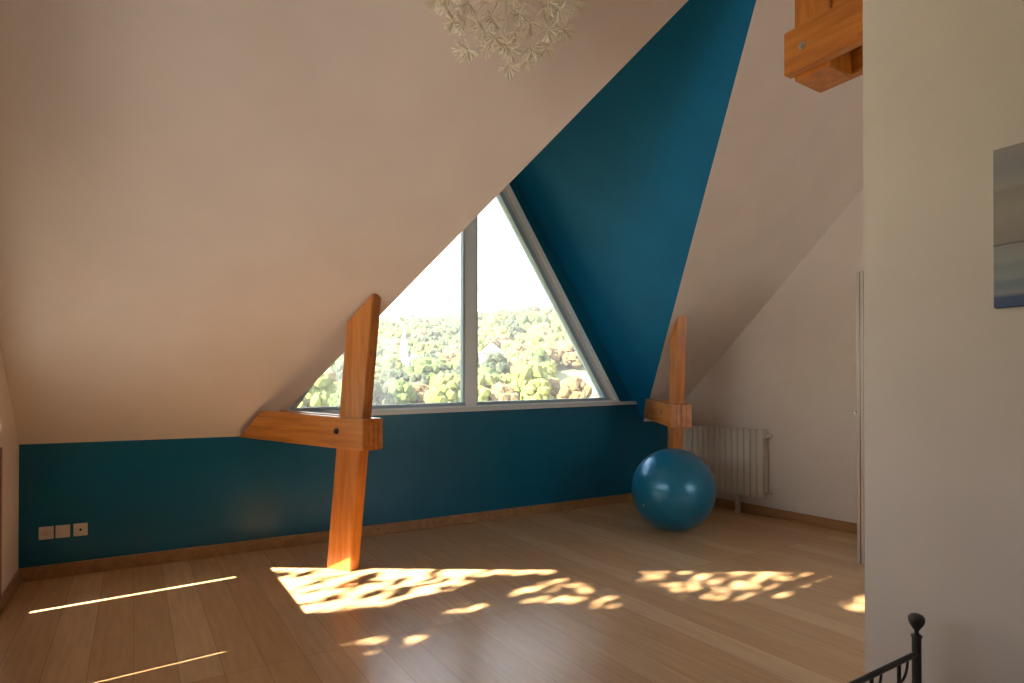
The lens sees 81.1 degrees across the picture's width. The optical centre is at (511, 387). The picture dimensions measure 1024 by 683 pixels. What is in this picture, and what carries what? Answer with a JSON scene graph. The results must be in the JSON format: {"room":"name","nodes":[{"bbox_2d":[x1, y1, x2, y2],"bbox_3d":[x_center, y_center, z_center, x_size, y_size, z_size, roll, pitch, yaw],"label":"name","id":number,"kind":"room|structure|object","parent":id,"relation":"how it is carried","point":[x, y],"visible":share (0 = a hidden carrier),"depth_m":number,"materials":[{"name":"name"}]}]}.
{"room":"attic bedroom","nodes":[
{"label":"attic bedroom","id":0,"kind":"room"},
{"bbox_2d":[0,344,18,592],"bbox_3d":[-1.344,-0.845,0.786,0.060,4.400,8.354,0,0,-32],"label":"wall","id":1,"kind":"structure","parent":0,"point":[9,443],"depth_m":3.89,"materials":[{"name":"white paint"}]},
{"bbox_2d":[0,447,1,614],"bbox_3d":[-2.718,0.864,3.022,0.012,1.010,1.451,0,0,-32],"label":"trim","id":2,"kind":"structure","parent":1,"relation":"attached to","point":[0,447],"depth_m":3.61,"materials":[{"name":"brown wood"}]},
{"bbox_2d":[1,569,20,613],"bbox_3d":[-3.291,1.326,3.931,0.016,0.098,0.700,0,0,-32],"label":"baseboard","id":3,"kind":"structure","parent":1,"relation":"attached to","point":[14,583],"depth_m":3.91,"materials":[{"name":"brown wood"}]},
{"bbox_2d":[18,178,667,568],"bbox_3d":[-0.811,-0.682,6.089,6.900,4.140,0.250,0,0,-32],"label":"wall","id":4,"kind":"structure","parent":0,"point":[133,496],"depth_m":5.32,"materials":[{"name":"teal paint"}]},
{"bbox_2d":[39,526,53,539],"bbox_3d":[-3.358,1.047,4.316,0.086,0.092,0.012,0,0,-32],"label":"power socket","id":5,"kind":"object","parent":4,"relation":"attached to","point":[47,532],"visible":1,"depth_m":4.31,"materials":[{"name":"beige plastic"}]},
{"bbox_2d":[55,524,69,537],"bbox_3d":[-3.277,1.048,4.367,0.086,0.092,0.012,0,0,-32],"label":"blank plate","id":6,"kind":"object","parent":4,"relation":"attached to","point":[61,531],"visible":1,"depth_m":4.36,"materials":[{"name":"beige plastic"}]},
{"bbox_2d":[73,523,87,535],"bbox_3d":[-3.187,1.048,4.423,0.086,0.092,0.014,0,0,-32],"label":"socket","id":7,"kind":"object","parent":4,"relation":"attached to","point":[80,529],"visible":1,"depth_m":4.42,"materials":[{"name":"beige plastic"}]},
{"bbox_2d":[19,493,632,581],"bbox_3d":[-0.740,1.339,5.964,6.500,0.098,0.016,0,0,-32],"label":"baseboard","id":8,"kind":"structure","parent":4,"relation":"attached to","point":[167,556],"depth_m":5.12,"materials":[{"name":"brown wood"}]},
{"bbox_2d":[288,184,636,415],"bbox_3d":[-0.214,-1.175,6.347,4.259,2.911,0.155,0,0,-32],"label":"window","id":9,"kind":"structure","parent":4,"relation":"in","point":[507,200],"depth_m":6.41,"materials":[{"name":"white"}]},
{"bbox_2d":[0,0,862,444],"bbox_3d":[0.184,-1.357,4.516,6.900,3.522,3.753,0,0,-32],"label":"ceiling","id":10,"kind":"structure","parent":0,"point":[200,199],"depth_m":3.67,"materials":[{"name":"white paint"}]},
{"bbox_2d":[424,0,586,78],"bbox_3d":[-0.035,-1.992,2.792,0.762,0.989,0.764,0,0,-32],"label":"pendant lamp","id":11,"kind":"object","parent":10,"relation":"hanging from","point":[497,42],"visible":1,"depth_m":2.84,"materials":[{"name":"white"}]},
{"bbox_2d":[0,501,864,682],"bbox_3d":[1.404,1.426,2.564,7.100,0.120,8.654,0,0,-32],"label":"floor","id":12,"kind":"structure","parent":0,"point":[603,593],"depth_m":3.71,"materials":[{"name":"brown wood"}]},
{"bbox_2d":[239,293,382,571],"bbox_3d":[-1.599,0.344,4.733,1.352,2.072,0.268,0,0,27],"label":"truss","id":13,"kind":"object","parent":12,"relation":"on","point":[353,431],"visible":0.99,"depth_m":4.49,"materials":[{"name":"orange wood"}]},
{"bbox_2d":[643,315,691,449],"bbox_3d":[1.720,0.330,6.680,0.268,2.125,1.194,0,0,-1],"label":"truss","id":14,"kind":"object","parent":12,"relation":"on","point":[673,413],"visible":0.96,"depth_m":6.17,"materials":[{"name":"orange wood"}]},
{"bbox_2d":[631,448,715,530],"bbox_3d":[1.568,0.989,5.824,0.796,0.796,0.795,0,0,8],"label":"exercise ball","id":15,"kind":"object","parent":12,"relation":"on","point":[673,489],"visible":1,"depth_m":5.54,"materials":[{"name":"blue plastic"}]},
{"bbox_2d":[848,613,925,682],"bbox_3d":[1.458,0.907,1.038,1.355,0.900,1.995,0,0,-32],"label":"frame","id":16,"kind":"object","parent":12,"relation":"on","point":[917,621],"visible":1,"depth_m":2.18,"materials":[{"name":"black metal"}]},
{"bbox_2d":[515,0,755,421],"bbox_3d":[1.627,-1.242,5.595,2.453,3.306,3.592,0,0,-32],"label":"wall","id":17,"kind":"structure","parent":0,"point":[616,195],"depth_m":5.43,"materials":[{"name":"teal paint"}]},
{"bbox_2d":[684,189,863,522],"bbox_3d":[4.237,-0.823,4.365,0.200,4.400,8.454,0,0,-32],"label":"wall","id":18,"kind":"structure","parent":0,"point":[790,374],"depth_m":6.12,"materials":[{"name":"white paint"}]},
{"bbox_2d":[683,425,772,512],"bbox_3d":[2.418,0.925,6.911,0.150,0.937,1.246,0,0,-32],"label":"radiator","id":19,"kind":"object","parent":18,"relation":"attached to","point":[736,458],"visible":0.74,"depth_m":6.71,"materials":[{"name":"beige metal"}]},
{"bbox_2d":[714,498,856,533],"bbox_3d":[4.124,1.328,4.329,0.016,0.098,7.938,0,0,-32],"label":"baseboard","id":20,"kind":"structure","parent":18,"relation":"attached to","point":[824,522],"depth_m":6.23,"materials":[{"name":"brown wood"}]},
{"bbox_2d":[854,271,864,563],"bbox_3d":[3.093,0.232,4.941,0.935,2.279,0.109,0,0,-32],"label":"door","id":21,"kind":"structure","parent":18,"relation":"in","point":[860,274],"depth_m":4.67,"materials":[{"name":"beige paint"}]},
{"bbox_2d":[863,0,1023,682],"bbox_3d":[2.594,-0.819,0.897,0.140,4.350,3.942,0,0,-32],"label":"wall partition","id":22,"kind":"structure","parent":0,"point":[943,80],"depth_m":2.28,"materials":[{"name":"white paint"}]},
{"bbox_2d":[993,142,1023,308],"bbox_3d":[1.909,-0.564,1.825,0.028,0.560,0.720,0,0,-32],"label":"picture","id":23,"kind":"object","parent":22,"relation":"attached to","point":[1008,162],"visible":1,"depth_m":2.08},
{"bbox_3d":[2.422,-3.094,0.978,6.900,0.200,4.637,0,0,-32],"label":"ceiling","id":24,"kind":"structure","parent":0,"visible":0},
{"bbox_2d":[784,0,862,92],"bbox_3d":[2.335,-2.286,1.868,0.352,1.405,3.045,0,0,-32],"label":"roof truss","id":25,"kind":"object","parent":24,"relation":"attached to","point":[823,51],"visible":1,"depth_m":2.97,"materials":[{"name":"orange wood"}]},
{"label":"outside","id":26,"kind":"structure","parent":0,"visible":0},
{"bbox_2d":[556,362,596,397],"bbox_3d":[-8.474,-16.939,257.235,620.000,51.819,420.000,0,0,-32],"label":"hillside","id":27,"kind":"structure","parent":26,"point":[562,372],"depth_m":165.36,"materials":[{"name":"white"}]},
{"bbox_2d":[298,372,337,406],"bbox_3d":[-38.622,2.051,116.736,9.183,11.497,8.524,0,0,2],"label":"tree","id":28,"kind":"object","parent":27,"relation":"on","point":[318,395],"visible":0.49,"depth_m":114.46,"materials":[{"name":"green plant"}]},
{"bbox_2d":[325,368,337,382],"bbox_3d":[-43.014,0.499,131.955,9.013,10.550,9.422,0,0,-2],"label":"autumn tree","id":29,"kind":"object","parent":27,"relation":"on","point":[330,372],"visible":0.02,"depth_m":131.03,"materials":[{"name":"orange plant"}]},
{"bbox_2d":[328,389,340,405],"bbox_3d":[-31.655,3.682,114.654,7.080,7.532,6.980,0,0,-21],"label":"tree","id":30,"kind":"object","parent":27,"relation":"on","point":[334,400],"visible":0.11,"depth_m":112.88,"materials":[{"name":"green plant"}]},
{"bbox_2d":[328,355,343,368],"bbox_3d":[-44.177,-3.119,153.932,9.223,11.447,9.093,0,0,-33],"label":"tree","id":31,"kind":"object","parent":27,"relation":"on","point":[341,358],"visible":0.07,"depth_m":151.19,"materials":[{"name":"green plant"}]},
{"bbox_2d":[332,361,343,378],"bbox_3d":[-40.437,-1.278,142.872,6.382,10.983,7.090,0,0,29],"label":"tree","id":32,"kind":"object","parent":27,"relation":"on","point":[338,368],"visible":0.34,"depth_m":140.37,"materials":[{"name":"green plant"}]},
{"bbox_2d":[375,366,381,377],"bbox_3d":[-34.259,-1.332,150.399,6.325,8.107,6.814,0,0,1],"label":"tree","id":33,"kind":"object","parent":27,"relation":"on","point":[378,370],"visible":0.12,"depth_m":148.81,"materials":[{"name":"green plant"}]},
{"bbox_2d":[372,379,388,404],"bbox_3d":[-26.394,2.920,114.936,5.924,9.784,6.581,0,0,13],"label":"tree","id":34,"kind":"object","parent":27,"relation":"on","point":[380,396],"visible":0.34,"depth_m":114.20,"materials":[{"name":"green plant"}]},
{"bbox_2d":[376,345,384,358],"bbox_3d":[-42.187,-8.680,184.172,8.396,9.927,8.516,0,0,-9],"label":"tree","id":35,"kind":"object","parent":27,"relation":"on","point":[380,349],"visible":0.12,"depth_m":182.59,"materials":[{"name":"green plant"}]},
{"bbox_2d":[379,334,395,341],"bbox_3d":[-43.059,-13.462,206.172,6.751,10.504,6.717,0,0,-22],"label":"tree","id":36,"kind":"object","parent":27,"relation":"on","point":[383,337],"visible":0.18,"depth_m":203.99,"materials":[{"name":"green plant"}]},
{"bbox_2d":[377,350,399,359],"bbox_3d":[-36.297,-7.151,178.747,7.621,8.571,6.925,0,0,19],"label":"tree","id":37,"kind":"object","parent":27,"relation":"on","point":[386,352],"visible":0.17,"depth_m":177.40,"materials":[{"name":"green plant"}]},
{"bbox_2d":[379,369,400,383],"bbox_3d":[-27.618,0.549,135.477,6.761,9.792,6.674,0,0,-9],"label":"tree","id":38,"kind":"object","parent":27,"relation":"on","point":[386,375],"visible":0.34,"depth_m":133.52,"materials":[{"name":"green plant"}]},
{"bbox_2d":[382,339,400,350],"bbox_3d":[-38.440,-10.929,194.118,7.786,10.030,8.140,0,0,3],"label":"autumn tree","id":39,"kind":"object","parent":27,"relation":"on","point":[392,343],"visible":0.38,"depth_m":192.43,"materials":[{"name":"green plant"}]},
{"bbox_2d":[382,354,405,370],"bbox_3d":[-31.905,-3.660,159.004,7.181,10.712,7.736,0,0,35],"label":"tree","id":40,"kind":"object","parent":27,"relation":"on","point":[389,361],"visible":0.51,"depth_m":157.57,"materials":[{"name":"green plant"}]},
{"bbox_2d":[387,327,409,340],"bbox_3d":[-41.047,-16.452,218.487,9.593,11.966,8.905,0,0,-16],"label":"tree","id":41,"kind":"object","parent":27,"relation":"on","point":[397,333],"visible":0.32,"depth_m":216.56,"materials":[{"name":"green plant"}]},
{"bbox_2d":[387,377,416,403],"bbox_3d":[-22.574,2.626,120.510,5.881,9.573,6.472,0,-1,-44],"label":"tree","id":42,"kind":"object","parent":27,"relation":"on","point":[399,391],"visible":0.84,"depth_m":118.49,"materials":[{"name":"green plant"}]},
{"bbox_2d":[395,321,409,327],"bbox_3d":[-44.143,-22.076,244.079,9.262,10.920,9.395,0,0,-33],"label":"tree","id":43,"kind":"object","parent":27,"relation":"on","point":[399,324],"visible":0.16,"depth_m":241.21,"materials":[{"name":"green plant"}]},
{"bbox_2d":[396,368,409,381],"bbox_3d":[-26.581,-0.111,140.931,6.536,8.980,7.262,0,0,13],"label":"tree","id":44,"kind":"object","parent":27,"relation":"on","point":[400,372],"visible":0.26,"depth_m":139.04,"materials":[{"name":"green plant"}]},
{"bbox_2d":[400,327,419,367],"bbox_3d":[-29.654,-10.693,175.091,6.600,14.600,8.600,0,0,-15],"label":"church","id":45,"kind":"structure","parent":27,"relation":"on","point":[405,360],"depth_m":170.65,"materials":[{"name":"grey"}]},
{"bbox_2d":[404,321,421,330],"bbox_3d":[-39.191,-20.648,237.558,7.402,11.576,7.439,0,0,17],"label":"tree","id":46,"kind":"object","parent":27,"relation":"on","point":[412,326],"visible":0.34,"depth_m":235.60,"materials":[{"name":"green plant"}]},
{"bbox_2d":[407,337,422,357],"bbox_3d":[-32.317,-12.183,200.195,6.532,9.623,5.936,0,0,4],"label":"tree","id":47,"kind":"object","parent":27,"relation":"on","point":[413,343],"visible":0.41,"depth_m":198.34,"materials":[{"name":"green plant"}]},
{"bbox_2d":[408,373,429,386],"bbox_3d":[-21.294,0.661,137.604,6.056,8.372,6.135,0,0,-37],"label":"tree","id":48,"kind":"object","parent":27,"relation":"on","point":[417,377],"visible":0.33,"depth_m":136.32,"materials":[{"name":"green plant"}]},
{"bbox_2d":[409,382,429,403],"bbox_3d":[-20.022,2.542,126.332,7.510,7.649,7.183,0,0,18],"label":"autumn tree","id":49,"kind":"object","parent":27,"relation":"on","point":[420,388],"visible":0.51,"depth_m":124.42,"materials":[{"name":"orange plant"}]},
{"bbox_2d":[411,328,427,336],"bbox_3d":[-32.911,-16.042,216.055,6.871,11.372,7.861,0,-1,44],"label":"autumn tree","id":50,"kind":"object","parent":27,"relation":"on","point":[419,332],"visible":0.27,"depth_m":214.41,"materials":[{"name":"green plant"}]},
{"bbox_2d":[405,356,439,382],"bbox_3d":[-21.533,-1.636,145.351,9.192,12.189,8.353,0,0,27],"label":"tree","id":51,"kind":"object","parent":27,"relation":"on","point":[425,366],"visible":0.56,"depth_m":142.93,"materials":[{"name":"green plant"}]},
{"bbox_2d":[413,342,431,356],"bbox_3d":[-28.225,-10.268,190.986,6.165,9.187,6.641,0,0,27],"label":"tree","id":52,"kind":"object","parent":27,"relation":"on","point":[424,347],"visible":0.58,"depth_m":189.08,"materials":[{"name":"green plant"}]},
{"bbox_2d":[297,304,553,407],"bbox_3d":[10.075,-20.631,252.552,276.020,55.779,275.286,0,0,-32],"label":"woodland","id":53,"kind":"object","parent":27,"relation":"on","point":[386,322],"visible":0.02,"depth_m":270.21,"materials":[{"name":"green plant"}]},
{"bbox_2d":[420,322,431,328],"bbox_3d":[-35.798,-21.904,243.656,6.740,9.794,7.416,0,0,11],"label":"tree","id":54,"kind":"object","parent":27,"relation":"on","point":[425,324],"visible":0.28,"depth_m":242.10,"materials":[{"name":"green plant"}]},
{"bbox_2d":[420,352,438,358],"bbox_3d":[-22.551,-4.882,163.997,7.843,9.959,7.059,0,0,-3],"label":"tree","id":55,"kind":"object","parent":27,"relation":"on","point":[427,354],"visible":0.12,"depth_m":163.13,"materials":[{"name":"green plant"}]},
{"bbox_2d":[420,330,441,342],"bbox_3d":[-27.784,-14.804,209.401,9.639,10.737,9.515,0,0,-8],"label":"tree","id":56,"kind":"object","parent":27,"relation":"on","point":[434,335],"visible":0.37,"depth_m":207.66,"materials":[{"name":"green plant"}]},
{"bbox_2d":[428,340,442,348],"bbox_3d":[-25.215,-11.394,196.035,6.015,8.593,6.045,0,0,9],"label":"tree","id":57,"kind":"object","parent":27,"relation":"on","point":[436,344],"visible":0.32,"depth_m":194.27,"materials":[{"name":"green plant"}]},
{"bbox_2d":[424,384,456,402],"bbox_3d":[-14.126,3.464,117.236,6.805,8.280,6.770,0,0,43],"label":"tree","id":58,"kind":"object","parent":27,"relation":"on","point":[442,394],"visible":0.62,"depth_m":115.27,"materials":[{"name":"green plant"}]},
{"bbox_2d":[430,357,453,372],"bbox_3d":[-19.176,-2.917,154.924,9.365,10.173,8.511,0,0,23],"label":"tree","id":59,"kind":"object","parent":27,"relation":"on","point":[444,366],"visible":0.25,"depth_m":152.75,"materials":[{"name":"green plant"}]},
{"bbox_2d":[438,338,449,346],"bbox_3d":[-23.009,-12.707,201.114,6.310,8.111,5.680,0,0,27],"label":"tree","id":60,"kind":"object","parent":27,"relation":"on","point":[445,342],"visible":0.27,"depth_m":199.90,"materials":[{"name":"green plant"}]},
{"bbox_2d":[429,371,459,396],"bbox_3d":[-14.212,1.382,130.304,8.041,9.873,8.082,0,0,42],"label":"tree","id":61,"kind":"object","parent":27,"relation":"on","point":[450,380],"visible":0.56,"depth_m":127.97,"materials":[{"name":"green plant"}]},
{"bbox_2d":[436,351,453,361],"bbox_3d":[-19.320,-6.032,170.404,8.487,8.972,7.418,0,0,4],"label":"autumn tree","id":62,"kind":"object","parent":27,"relation":"on","point":[447,356],"visible":0.26,"depth_m":168.70,"materials":[{"name":"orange plant"}]},
{"bbox_2d":[444,342,459,356],"bbox_3d":[-16.014,-8.440,178.196,9.368,10.212,8.188,0,0,-22],"label":"autumn tree","id":63,"kind":"object","parent":27,"relation":"on","point":[454,349],"visible":0.27,"depth_m":176.11,"materials":[{"name":"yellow plant"}]},
{"bbox_2d":[445,321,459,337],"bbox_3d":[-19.390,-17.079,212.668,8.561,13.204,9.512,0,0,-29],"label":"tree","id":64,"kind":"object","parent":27,"relation":"on","point":[454,328],"visible":0.37,"depth_m":210.34,"materials":[{"name":"green plant"}]},
{"bbox_2d":[449,357,459,369],"bbox_3d":[-14.618,-4.656,164.456,6.720,8.203,7.239,0,0,-39],"label":"tree","id":65,"kind":"object","parent":27,"relation":"on","point":[455,361],"visible":0.26,"depth_m":162.60,"materials":[{"name":"green plant"}]},
{"bbox_2d":[452,333,459,344],"bbox_3d":[-15.875,-12.534,194.642,7.498,11.035,8.251,0,0,-19],"label":"tree","id":66,"kind":"object","parent":27,"relation":"on","point":[457,336],"visible":0.09,"depth_m":192.24,"materials":[{"name":"green plant"}]},
{"bbox_2d":[456,385,490,401],"bbox_3d":[-7.322,3.234,118.161,7.131,8.648,7.095,0,0,43],"label":"tree","id":67,"kind":"object","parent":27,"relation":"on","point":[484,393],"visible":0.28,"depth_m":116.06,"materials":[{"name":"green plant"}]},
{"bbox_2d":[478,338,484,355],"bbox_3d":[-12.099,-10.175,183.741,7.572,11.064,7.610,0,0,11],"label":"tree","id":68,"kind":"object","parent":27,"relation":"on","point":[481,343],"visible":0.15,"depth_m":182.01,"materials":[{"name":"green plant"}]},
{"bbox_2d":[478,311,487,321],"bbox_3d":[-12.899,-26.026,248.708,8.225,11.751,7.474,0,0,-28],"label":"tree","id":69,"kind":"object","parent":27,"relation":"on","point":[481,315],"visible":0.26,"depth_m":246.48,"materials":[{"name":"green plant"}]},
{"bbox_2d":[478,325,494,338],"bbox_3d":[-8.636,-16.729,210.835,7.699,10.803,7.661,0,0,-13],"label":"tree","id":70,"kind":"object","parent":27,"relation":"on","point":[484,331],"visible":0.41,"depth_m":208.22,"materials":[{"name":"green plant"}]},
{"bbox_2d":[478,369,497,388],"bbox_3d":[-6.638,1.690,124.314,8.297,11.283,8.339,0,0,6],"label":"tree","id":71,"kind":"object","parent":27,"relation":"on","point":[487,380],"visible":0.2,"depth_m":121.94,"materials":[{"name":"green plant"}]},
{"bbox_2d":[478,365,498,382],"bbox_3d":[-6.603,0.676,131.419,7.984,11.402,7.871,0,0,-4],"label":"tree","id":72,"kind":"object","parent":27,"relation":"on","point":[483,367],"visible":0.05,"depth_m":129.89,"materials":[{"name":"green plant"}]},
{"bbox_2d":[481,317,498,327],"bbox_3d":[-7.773,-20.588,225.040,7.864,11.728,8.471,0,0,-19],"label":"tree","id":73,"kind":"object","parent":27,"relation":"on","point":[493,322],"visible":0.26,"depth_m":222.57,"materials":[{"name":"green plant"}]},
{"bbox_2d":[481,316,498,324],"bbox_3d":[-8.313,-22.630,234.352,9.673,10.991,8.979,0,0,-34],"label":"tree","id":74,"kind":"object","parent":27,"relation":"on","point":[483,319],"visible":0.14,"depth_m":232.74,"materials":[{"name":"green plant"}]},
{"bbox_2d":[478,344,503,362],"bbox_3d":[-6.409,-9.381,179.948,7.200,7.280,6.800,0,0,-15],"label":"house","id":75,"kind":"structure","parent":27,"relation":"on","point":[491,348],"depth_m":176.75,"materials":[{"name":"grey"}]},
{"bbox_2d":[484,334,499,348],"bbox_3d":[-6.826,-12.422,192.736,6.728,9.465,6.435,0,0,-29],"label":"autumn tree","id":76,"kind":"object","parent":27,"relation":"on","point":[491,339],"visible":0.51,"depth_m":191.12,"materials":[{"name":"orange plant"}]},
{"bbox_2d":[480,352,510,374],"bbox_3d":[-4.424,-2.839,148.813,8.743,12.132,8.630,0,0,27],"label":"tree","id":77,"kind":"object","parent":27,"relation":"on","point":[500,365],"visible":0.46,"depth_m":146.89,"materials":[{"name":"green plant"}]},
{"bbox_2d":[491,309,507,323],"bbox_3d":[-5.256,-25.882,244.120,7.777,12.085,7.816,0,0,-39],"label":"tree","id":78,"kind":"object","parent":27,"relation":"on","point":[500,314],"visible":0.3,"depth_m":241.71,"materials":[{"name":"green plant"}]},
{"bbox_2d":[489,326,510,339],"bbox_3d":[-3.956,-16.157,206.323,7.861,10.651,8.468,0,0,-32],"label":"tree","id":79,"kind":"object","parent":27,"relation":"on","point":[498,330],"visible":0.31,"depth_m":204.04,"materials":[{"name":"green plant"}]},
{"bbox_2d":[494,334,511,344],"bbox_3d":[-3.527,-13.640,198.111,7.020,8.526,7.339,0,0,-4],"label":"autumn tree","id":80,"kind":"object","parent":27,"relation":"on","point":[502,337],"visible":0.28,"depth_m":196.51,"materials":[{"name":"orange plant"}]},
{"bbox_2d":[488,381,518,400],"bbox_3d":[-1.826,2.979,119.776,6.679,8.487,7.641,0,0,-7],"label":"autumn tree","id":81,"kind":"object","parent":27,"relation":"on","point":[499,391],"visible":0.62,"depth_m":117.43,"materials":[{"name":"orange plant"}]},
{"bbox_2d":[498,373,510,384],"bbox_3d":[-2.165,0.949,134.218,5.460,8.542,5.488,0,0,-4],"label":"tree","id":82,"kind":"object","parent":27,"relation":"on","point":[502,378],"visible":0.15,"depth_m":132.71,"materials":[{"name":"green plant"}]},
{"bbox_2d":[501,317,520,331],"bbox_3d":[-0.594,-19.341,215.660,8.066,12.380,8.961,0,0,22],"label":"tree","id":83,"kind":"object","parent":27,"relation":"on","point":[511,322],"visible":0.3,"depth_m":213.03,"materials":[{"name":"green plant"}]},
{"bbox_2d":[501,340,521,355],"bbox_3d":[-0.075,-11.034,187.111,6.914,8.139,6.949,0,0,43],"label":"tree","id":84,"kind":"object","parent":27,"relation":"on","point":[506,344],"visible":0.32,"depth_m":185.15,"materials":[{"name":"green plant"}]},
{"bbox_2d":[504,349,518,357],"bbox_3d":[-0.298,-7.724,175.541,5.858,7.258,6.124,0,0,35],"label":"autumn tree","id":85,"kind":"object","parent":27,"relation":"on","point":[508,352],"visible":0.25,"depth_m":173.97,"materials":[{"name":"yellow plant"}]},
{"bbox_2d":[507,326,520,340],"bbox_3d":[0.293,-17.092,209.873,6.597,9.625,6.512,0,0,-21],"label":"tree","id":86,"kind":"object","parent":27,"relation":"on","point":[513,330],"visible":0.42,"depth_m":208.32,"materials":[{"name":"green plant"}]},
{"bbox_2d":[507,342,524,354],"bbox_3d":[1.625,-9.416,180.245,6.908,8.723,6.608,0,0,-18],"label":"autumn tree","id":87,"kind":"object","parent":27,"relation":"on","point":[517,346],"visible":0.4,"depth_m":177.53,"materials":[{"name":"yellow plant"}]},
{"bbox_2d":[506,309,525,325],"bbox_3d":[2.642,-24.095,232.839,8.623,13.184,9.489,0,0,-35],"label":"tree","id":88,"kind":"object","parent":27,"relation":"on","point":[516,315],"visible":0.27,"depth_m":231.01,"materials":[{"name":"green plant"}]},
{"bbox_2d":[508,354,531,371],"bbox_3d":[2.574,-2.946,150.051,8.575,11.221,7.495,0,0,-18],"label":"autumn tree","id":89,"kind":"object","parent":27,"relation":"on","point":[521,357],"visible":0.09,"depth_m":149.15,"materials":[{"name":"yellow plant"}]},
{"bbox_2d":[515,335,527,343],"bbox_3d":[3.646,-12.978,193.492,6.077,8.648,5.522,0,0,-4],"label":"tree","id":90,"kind":"object","parent":27,"relation":"on","point":[521,338],"visible":0.26,"depth_m":192.01,"materials":[{"name":"green plant"}]},
{"bbox_2d":[523,342,532,350],"bbox_3d":[4.815,-10.284,184.024,5.655,7.459,6.470,0,0,-14],"label":"autumn tree","id":91,"kind":"object","parent":27,"relation":"on","point":[527,345],"visible":0.19,"depth_m":182.19,"materials":[{"name":"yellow plant"}]},
{"bbox_2d":[510,358,547,399],"bbox_3d":[3.748,0.242,129.524,8.592,13.385,8.635,0,0,20],"label":"tree","id":92,"kind":"object","parent":27,"relation":"on","point":[523,373],"visible":0.71,"depth_m":127.00,"materials":[{"name":"green plant"}]},
{"bbox_2d":[518,311,541,332],"bbox_3d":[6.793,-22.297,225.289,9.534,13.441,9.399,0,0,-33],"label":"tree","id":93,"kind":"object","parent":27,"relation":"on","point":[526,320],"visible":0.66,"depth_m":222.51,"materials":[{"name":"green plant"}]},
{"bbox_2d":[525,332,547,344],"bbox_3d":[7.741,-12.367,188.781,7.448,10.571,7.410,0,0,10],"label":"tree","id":94,"kind":"object","parent":27,"relation":"on","point":[534,338],"visible":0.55,"depth_m":186.33,"materials":[{"name":"green plant"}]},
{"bbox_2d":[521,378,554,399],"bbox_3d":[5.476,2.627,120.466,7.022,9.365,6.519,0,0,-38],"label":"tree","id":95,"kind":"object","parent":27,"relation":"on","point":[537,389],"visible":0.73,"depth_m":118.64,"materials":[{"name":"green plant"}]},
{"bbox_2d":[526,346,550,363],"bbox_3d":[6.417,-4.949,157.974,7.623,11.930,8.389,0,0,21],"label":"tree","id":96,"kind":"object","parent":27,"relation":"on","point":[539,354],"visible":0.38,"depth_m":156.02,"materials":[{"name":"green plant"}]},
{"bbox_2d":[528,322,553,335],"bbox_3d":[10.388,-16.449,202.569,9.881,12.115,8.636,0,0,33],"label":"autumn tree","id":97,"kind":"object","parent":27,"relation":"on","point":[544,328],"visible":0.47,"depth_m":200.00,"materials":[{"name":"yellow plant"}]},
{"bbox_2d":[539,314,550,324],"bbox_3d":[11.836,-23.154,230.235,7.320,10.239,6.652,0,0,-23],"label":"tree","id":98,"kind":"object","parent":27,"relation":"on","point":[544,318],"visible":0.2,"depth_m":229.02,"materials":[{"name":"green plant"}]},
{"bbox_2d":[535,343,559,367],"bbox_3d":[9.224,-7.660,170.212,7.673,10.384,8.779,0,0,-30],"label":"autumn tree","id":99,"kind":"object","parent":27,"relation":"on","point":[548,348],"visible":0.25,"depth_m":168.25,"materials":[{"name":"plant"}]},
{"bbox_2d":[540,361,558,379],"bbox_3d":[8.383,-1.912,147.532,6.943,9.357,6.445,0,0,-26],"label":"tree","id":100,"kind":"object","parent":27,"relation":"on","point":[551,368],"visible":0.17,"depth_m":146.25,"materials":[{"name":"green plant"}]},
{"bbox_2d":[549,311,558,323],"bbox_3d":[18.199,-24.319,232.130,8.502,12.171,8.545,0,0,-40],"label":"tree","id":101,"kind":"object","parent":27,"relation":"on","point":[553,316],"visible":0.17,"depth_m":229.13,"materials":[{"name":"green plant"}]},
{"bbox_2d":[548,377,560,398],"bbox_3d":[9.126,1.040,135.725,5.740,7.002,5.490,0,0,8],"label":"autumn tree","id":102,"kind":"object","parent":27,"relation":"on","point":[554,383],"visible":0.54,"depth_m":133.55,"materials":[{"name":"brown plant"}]},
{"bbox_2d":[545,333,563,345],"bbox_3d":[13.145,-12.057,187.597,6.516,10.146,6.483,0,0,40],"label":"tree","id":103,"kind":"object","parent":27,"relation":"on","point":[552,339],"visible":0.37,"depth_m":185.65,"materials":[{"name":"green plant"}]},
{"bbox_2d":[551,322,565,332],"bbox_3d":[16.754,-17.871,209.854,8.840,10.474,8.206,0,0,-30],"label":"tree","id":104,"kind":"object","parent":27,"relation":"on","point":[557,327],"visible":0.25,"depth_m":207.81,"materials":[{"name":"green plant"}]},
{"bbox_2d":[553,339,566,351],"bbox_3d":[15.402,-10.376,182.392,6.610,8.658,7.563,0,0,-26],"label":"autumn tree","id":105,"kind":"object","parent":27,"relation":"on","point":[558,344],"visible":0.26,"depth_m":180.77,"materials":[{"name":"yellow plant"}]},
{"bbox_2d":[556,341,583,368],"bbox_3d":[16.816,-8.125,172.174,8.337,10.356,8.716,0,0,-37],"label":"autumn tree","id":106,"kind":"object","parent":27,"relation":"on","point":[567,353],"visible":0.8,"depth_m":169.78,"materials":[{"name":"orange plant"}]},
{"bbox_2d":[556,375,591,398],"bbox_3d":[12.144,2.585,118.720,7.418,10.150,7.096,0,0,24],"label":"autumn tree","id":107,"kind":"object","parent":27,"relation":"on","point":[573,386],"visible":0.58,"depth_m":117.08,"materials":[{"name":"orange plant"}]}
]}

